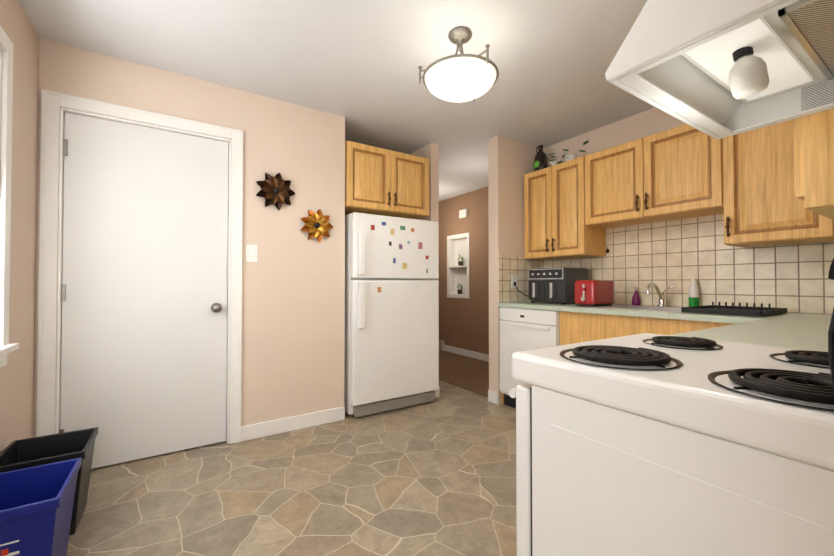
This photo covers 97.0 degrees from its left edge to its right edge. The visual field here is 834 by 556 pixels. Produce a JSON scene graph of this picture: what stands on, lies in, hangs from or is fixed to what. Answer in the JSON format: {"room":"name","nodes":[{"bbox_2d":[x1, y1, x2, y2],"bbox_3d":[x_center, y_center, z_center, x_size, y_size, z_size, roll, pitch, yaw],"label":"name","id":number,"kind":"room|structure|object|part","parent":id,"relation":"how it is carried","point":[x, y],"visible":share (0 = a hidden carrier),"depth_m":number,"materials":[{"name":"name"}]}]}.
{"room":"kitchen","nodes":[
{"label":"kitchen","id":0,"kind":"room"},
{"bbox_2d":[0,0,38,452],"bbox_3d":[-1.028,-0.124,0.281,0.150,2.400,4.190,1,-1,-33],"label":"wall","id":1,"kind":"structure","parent":0,"point":[16,393],"depth_m":1.79,"materials":[{"name":"paint"}]},
{"bbox_2d":[0,26,18,367],"bbox_3d":[-1.530,-0.337,1.102,0.190,1.420,1.210,1,-1,-33],"label":"window unit","id":2,"kind":"structure","parent":1,"relation":"in","point":[6,79],"depth_m":1.58,"materials":[{"name":"white wood"}]},
{"bbox_2d":[33,38,344,436],"bbox_3d":[-1.496,-0.089,2.731,1.765,2.400,0.670,1,-1,-33],"label":"wall","id":3,"kind":"structure","parent":0,"point":[293,314],"depth_m":2.64,"materials":[{"name":"paint"}]},
{"bbox_2d":[36,89,242,443],"bbox_3d":[-1.641,0.048,2.294,0.990,2.115,0.142,1,-1,-33],"label":"door frame","id":4,"kind":"structure","parent":3,"relation":"attached to","point":[53,111],"depth_m":2.04,"materials":[{"name":"white wood"}]},
{"bbox_2d":[59,112,227,468],"bbox_3d":[-1.621,0.083,2.254,0.831,2.018,0.110,1,-1,-33],"label":"door","id":5,"kind":"structure","parent":3,"relation":"in","point":[144,281],"depth_m":2.24,"materials":[{"name":"white wood"}]},
{"bbox_3d":[-1.625,0.079,2.229,0.798,1.704,0.072,1,-1,-33],"label":"door hardware","id":6,"kind":"part","parent":5,"relation":"part of","materials":[{"name":"white wood"}]},
{"bbox_2d":[246,244,257,261],"bbox_3d":[-1.143,-0.171,2.556,0.075,0.120,0.010,1,-1,-33],"label":"switch plate","id":7,"kind":"object","parent":3,"relation":"attached to","point":[251,253],"visible":1,"depth_m":2.55,"materials":[{"name":"white plastic"}]},
{"bbox_2d":[256,173,295,209],"bbox_3d":[-1.001,-0.620,2.629,0.272,0.276,0.042,1,-1,-33],"label":"art","id":8,"kind":"object","parent":3,"relation":"attached to","point":[277,191],"visible":0.9,"depth_m":2.62,"materials":[{"name":"brown metal"}]},
{"bbox_2d":[241,407,344,440],"bbox_3d":[-0.883,1.061,2.705,0.745,0.100,0.014,1,-1,-33],"label":"baseboard","id":9,"kind":"structure","parent":3,"relation":"attached to","point":[266,428],"depth_m":2.68,"materials":[{"name":"white wood"}]},
{"bbox_2d":[301,209,332,241],"bbox_3d":[-0.751,-0.398,2.788,0.253,0.256,0.042,1,-1,-33],"label":"art","id":10,"kind":"object","parent":3,"relation":"attached to","point":[318,225],"visible":1,"depth_m":2.78,"materials":[{"name":"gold metal"}]},
{"bbox_2d":[66,380,516,555],"bbox_3d":[-0.096,1.142,2.783,4.700,0.060,7.400,1,-1,-33],"label":"floor","id":11,"kind":"structure","parent":0,"point":[437,477],"depth_m":1.89,"materials":[{"name":"stone"}]},
{"bbox_2d":[0,457,81,555],"bbox_3d":[-1.396,0.910,1.291,0.276,0.359,0.346,1,-1,-33],"label":"bin","id":12,"kind":"object","parent":11,"relation":"on","point":[36,505],"visible":1,"depth_m":1.32,"materials":[{"name":"plastic"}]},
{"bbox_2d":[0,427,97,535],"bbox_3d":[-1.620,0.915,1.617,0.296,0.359,0.316,1,-1,-33],"label":"bin","id":13,"kind":"object","parent":11,"relation":"on","point":[32,452],"visible":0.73,"depth_m":1.68,"materials":[{"name":"black plastic"}]},
{"bbox_2d":[344,212,438,417],"bbox_3d":[-0.332,0.306,3.379,0.830,1.630,0.762,1,-1,-33],"label":"fridge","id":14,"kind":"object","parent":11,"relation":"on","point":[391,357],"visible":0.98,"depth_m":3.05,"materials":[{"name":"white metal"}]},
{"bbox_3d":[-0.434,0.024,2.888,0.050,0.740,0.042,1,-1,-33],"label":"handle","id":15,"kind":"part","parent":14,"relation":"part of","materials":[{"name":"white plastic"}]},
{"bbox_2d":[439,350,488,396],"bbox_3d":[0.237,1.142,5.134,1.100,0.008,3.420,1,-1,-33],"label":"floor","id":16,"kind":"structure","parent":11,"relation":"on","point":[467,373],"depth_m":4.40,"materials":[{"name":"brown wood"}]},
{"bbox_2d":[499,307,559,408],"bbox_3d":[1.118,0.686,3.158,0.582,0.862,0.590,1,-1,-33],"label":"dishwasher","id":17,"kind":"object","parent":11,"relation":"on","point":[522,329],"visible":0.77,"depth_m":3.06,"materials":[{"name":"white metal"}]},
{"bbox_2d":[498,225,633,403],"bbox_3d":[1.625,0.297,2.428,0.654,1.620,2.410,1,-1,-33],"label":"kitchen counter","id":18,"kind":"object","parent":11,"relation":"on","point":[578,324],"depth_m":2.98,"materials":[{"name":"beige tile"}]},
{"bbox_2d":[498,301,831,351],"bbox_3d":[1.171,0.220,2.134,1.732,0.035,2.406,1,-1,-33],"label":"countertop","id":19,"kind":"structure","parent":18,"relation":"on","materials":[{"name":"laminate"}]},
{"bbox_2d":[529,267,588,303],"bbox_3d":[1.208,0.066,3.186,0.392,0.300,0.370,1,-1,-33],"label":"air fryer","id":20,"kind":"object","parent":19,"relation":"on","point":[552,285],"visible":0.88,"depth_m":3.04,"materials":[{"name":"plastic"}]},
{"bbox_2d":[575,280,613,306],"bbox_3d":[1.339,0.113,2.799,0.292,0.196,0.170,1,-1,-33],"label":"toaster","id":21,"kind":"object","parent":19,"relation":"on","point":[594,293],"visible":1,"depth_m":2.72,"materials":[{"name":"red metal"}]},
{"bbox_2d":[632,287,640,305],"bbox_3d":[1.692,0.141,2.850,0.060,0.142,0.060,1,-1,-33],"label":"soap dispenser","id":22,"kind":"object","parent":19,"relation":"on","point":[636,299],"visible":0.9,"depth_m":2.83,"materials":[{"name":"purple plastic"}]},
{"bbox_2d":[599,305,680,311],"bbox_3d":[1.606,0.287,2.529,0.425,0.163,0.540,1,-1,-33],"label":"sink basin","id":23,"kind":"object","parent":19,"relation":"in","point":[664,308],"depth_m":2.64,"materials":[{"name":"silver metal"}]},
{"bbox_2d":[646,282,674,306],"bbox_3d":[1.702,0.119,2.588,0.238,0.175,0.105,1,-1,-33],"label":"faucet","id":24,"kind":"object","parent":19,"relation":"on","point":[661,295],"depth_m":2.63,"materials":[{"name":"silver metal"}]},
{"bbox_2d":[688,279,698,306],"bbox_3d":[1.900,0.106,2.532,0.058,0.202,0.060,1,-1,-33],"label":"dish soap bottle","id":25,"kind":"object","parent":19,"relation":"on","point":[693,294],"visible":0.83,"depth_m":2.51,"materials":[{"name":"white plastic"}]},
{"bbox_2d":[681,302,786,316],"bbox_3d":[1.841,0.174,2.147,0.440,0.055,0.360,1,-1,-33],"label":"drying rack","id":26,"kind":"object","parent":19,"relation":"on","point":[746,310],"visible":1,"depth_m":2.10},
{"bbox_2d":[509,258,833,555],"bbox_3d":[0.642,0.489,0.780,0.626,1.188,0.679,1,-1,-33],"label":"stove","id":27,"kind":"object","parent":11,"relation":"on","point":[646,444],"visible":1,"depth_m":0.62,"materials":[{"name":"metal"}]},
{"bbox_3d":[0.485,0.644,1.024,0.590,0.785,0.096,1,-1,-33],"label":"handle","id":28,"kind":"part","parent":27,"relation":"part of","materials":[{"name":"metal"}]},
{"bbox_3d":[0.494,0.645,1.010,0.602,0.783,0.040,1,-1,-33],"label":"door","id":29,"kind":"part","parent":27,"relation":"part of","materials":[{"name":"white metal"}]},
{"bbox_3d":[0.623,0.171,0.747,0.516,0.030,0.507,1,-1,-33],"label":"burner","id":30,"kind":"part","parent":27,"relation":"part of","materials":[{"name":"white metal"}]},
{"bbox_2d":[634,214,833,351],"bbox_3d":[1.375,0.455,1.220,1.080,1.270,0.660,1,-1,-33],"label":"kitchen counter","id":31,"kind":"object","parent":11,"relation":"on","point":[660,265],"depth_m":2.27,"materials":[{"name":"beige tile"}]},
{"bbox_2d":[19,0,654,200],"bbox_3d":[-0.096,-1.318,2.818,4.700,0.060,7.400,1,-1,-33],"label":"ceiling","id":32,"kind":"structure","parent":0,"point":[355,63],"depth_m":2.14,"materials":[{"name":"paint"}]},
{"bbox_2d":[418,26,498,102],"bbox_3d":[0.236,-1.115,1.956,0.404,0.369,0.426,1,-1,-33],"label":"ceiling light","id":33,"kind":"object","parent":32,"relation":"attached to","point":[460,77],"visible":1,"depth_m":1.88,"materials":[{"name":"white glass"}]},
{"bbox_3d":[0.230,-1.021,1.964,0.378,0.095,0.378,1,-1,-33],"label":"lamp shade","id":34,"kind":"part","parent":33,"relation":"part of","materials":[{"name":"white glass"}]},
{"bbox_2d":[410,143,438,280],"bbox_3d":[-0.011,-0.074,3.762,0.090,2.400,0.660,1,-1,-33],"label":"wall","id":35,"kind":"structure","parent":0,"point":[430,151],"depth_m":3.49,"materials":[{"name":"paint"}]},
{"bbox_2d":[439,186,488,354],"bbox_3d":[0.716,-0.048,5.534,0.120,2.400,3.540,1,-1,-33],"label":"wall","id":36,"kind":"structure","parent":0,"point":[463,323],"depth_m":5.40,"materials":[{"name":"paint"}]},
{"bbox_2d":[439,340,443,350],"bbox_3d":[0.362,1.073,5.920,0.035,0.152,0.200,1,-1,-33],"label":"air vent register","id":37,"kind":"object","parent":36,"relation":"attached to","point":[441,344],"visible":0.5,"depth_m":5.85,"materials":[{"name":"beige metal"}]},
{"bbox_2d":[447,232,469,298],"bbox_3d":[0.656,-0.177,5.592,0.120,0.960,0.520,1,-1,-33],"label":"wall shelf","id":38,"kind":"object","parent":36,"relation":"attached to","point":[451,266],"depth_m":5.74,"materials":[{"name":"white wood"}]},
{"bbox_2d":[457,283,462,293],"bbox_3d":[0.649,0.150,5.607,0.080,0.187,0.146,1,-1,-33],"label":"potted plant","id":39,"kind":"object","parent":38,"relation":"on","point":[459,291],"visible":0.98,"depth_m":5.58,"materials":[{"name":"green plant"}]},
{"bbox_2d":[458,255,462,265],"bbox_3d":[0.660,-0.277,5.596,0.080,0.187,0.146,1,-1,-33],"label":"potted plant","id":40,"kind":"object","parent":38,"relation":"on","point":[460,263],"visible":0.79,"depth_m":5.57,"materials":[{"name":"green plant"}]},
{"bbox_2d":[459,209,467,217],"bbox_3d":[0.687,-0.950,5.444,0.040,0.120,0.160,1,-1,-33],"label":"door chime","id":41,"kind":"object","parent":36,"relation":"attached to","point":[463,213],"visible":1,"depth_m":5.42,"materials":[{"name":"white plastic"}]},
{"bbox_2d":[444,345,488,361],"bbox_3d":[1.025,1.093,4.919,0.014,0.100,2.200,1,-1,-33],"label":"baseboard","id":42,"kind":"structure","parent":36,"relation":"attached to","point":[472,354],"depth_m":5.36,"materials":[{"name":"white wood"}]},
{"bbox_2d":[488,135,538,403],"bbox_3d":[1.227,-0.075,3.683,1.280,2.400,0.120,1,-1,-33],"label":"wall","id":43,"kind":"structure","parent":0,"point":[510,163],"depth_m":3.36,"materials":[{"name":"paint"}]},
{"bbox_2d":[543,107,685,166],"bbox_3d":[1.982,-0.091,2.594,0.120,2.400,2.530,1,-1,-33],"label":"wall","id":44,"kind":"structure","parent":43,"relation":"attached to","point":[655,120],"depth_m":3.02,"materials":[{"name":"paint"}]},
{"bbox_3d":[1.058,-0.120,0.557,3.650,2.400,0.120,1,-1,-33],"label":"wall","id":45,"kind":"structure","parent":0,"visible":0},
{"bbox_2d":[345,140,428,218],"bbox_3d":[-0.359,-0.835,3.374,0.808,0.530,0.499,1,-1,-33],"label":"upper cabinet","id":46,"kind":"object","parent":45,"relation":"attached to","point":[378,181],"depth_m":3.14,"materials":[{"name":"brown wood"}]},
{"bbox_2d":[524,156,605,259],"bbox_3d":[1.289,-0.576,3.267,0.301,0.790,0.610,1,-1,-33],"label":"upper cabinet","id":47,"kind":"object","parent":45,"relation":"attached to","point":[554,196],"depth_m":3.14,"materials":[{"name":"brown wood"}]},
{"bbox_2d":[533,145,547,170],"bbox_3d":[1.162,-1.107,3.465,0.126,0.273,0.124,1,-1,-33],"label":"bottle","id":48,"kind":"object","parent":47,"relation":"on","point":[540,161],"visible":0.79,"depth_m":3.42,"materials":[{"name":"black glass"}]},
{"bbox_2d":[549,159,557,165],"bbox_3d":[1.236,-1.017,3.333,0.080,0.090,0.080,1,-1,-33],"label":"cup","id":49,"kind":"object","parent":47,"relation":"on","point":[553,163],"visible":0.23,"depth_m":3.30,"materials":[{"name":"ceramic"}]},
{"bbox_2d":[546,140,588,165],"bbox_3d":[1.304,-1.042,3.179,0.226,0.136,0.436,1,-1,-33],"label":"pothos plant","id":50,"kind":"object","parent":47,"relation":"on","point":[569,157],"visible":0.79,"depth_m":3.16,"materials":[{"name":"green plant"}]},
{"bbox_3d":[1.329,-1.014,3.191,0.101,0.080,0.104,1,-1,-33],"label":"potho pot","id":51,"kind":"part","parent":50,"relation":"part of","materials":[{"name":"white ceramic"}]},
{"bbox_2d":[585,124,724,228],"bbox_3d":[1.696,-0.700,2.642,0.301,0.560,0.885,1,-1,-33],"label":"upper cabinet","id":52,"kind":"object","parent":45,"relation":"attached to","point":[678,172],"depth_m":2.51,"materials":[{"name":"brown wood"}]},
{"bbox_2d":[717,122,833,246],"bbox_3d":[2.057,-0.593,2.084,0.301,0.790,0.442,1,-1,-33],"label":"upper cabinet","id":53,"kind":"object","parent":45,"relation":"attached to","point":[770,185],"depth_m":2.05,"materials":[{"name":"brown wood"}]},
{"bbox_2d":[785,109,833,232],"bbox_3d":[1.467,-0.593,1.102,0.858,0.818,0.321,1,-1,-33],"label":"upper cabinet","id":54,"kind":"object","parent":45,"relation":"attached to","point":[809,139],"depth_m":0.98,"materials":[{"name":"brown wood"}]},
{"bbox_2d":[605,0,833,138],"bbox_3d":[0.804,-0.507,0.769,0.610,0.215,0.499,1,-1,-33],"label":"range hood","id":55,"kind":"object","parent":54,"relation":"attached to","point":[717,69],"visible":1,"depth_m":0.81,"materials":[{"name":"white metal"}]}
]}

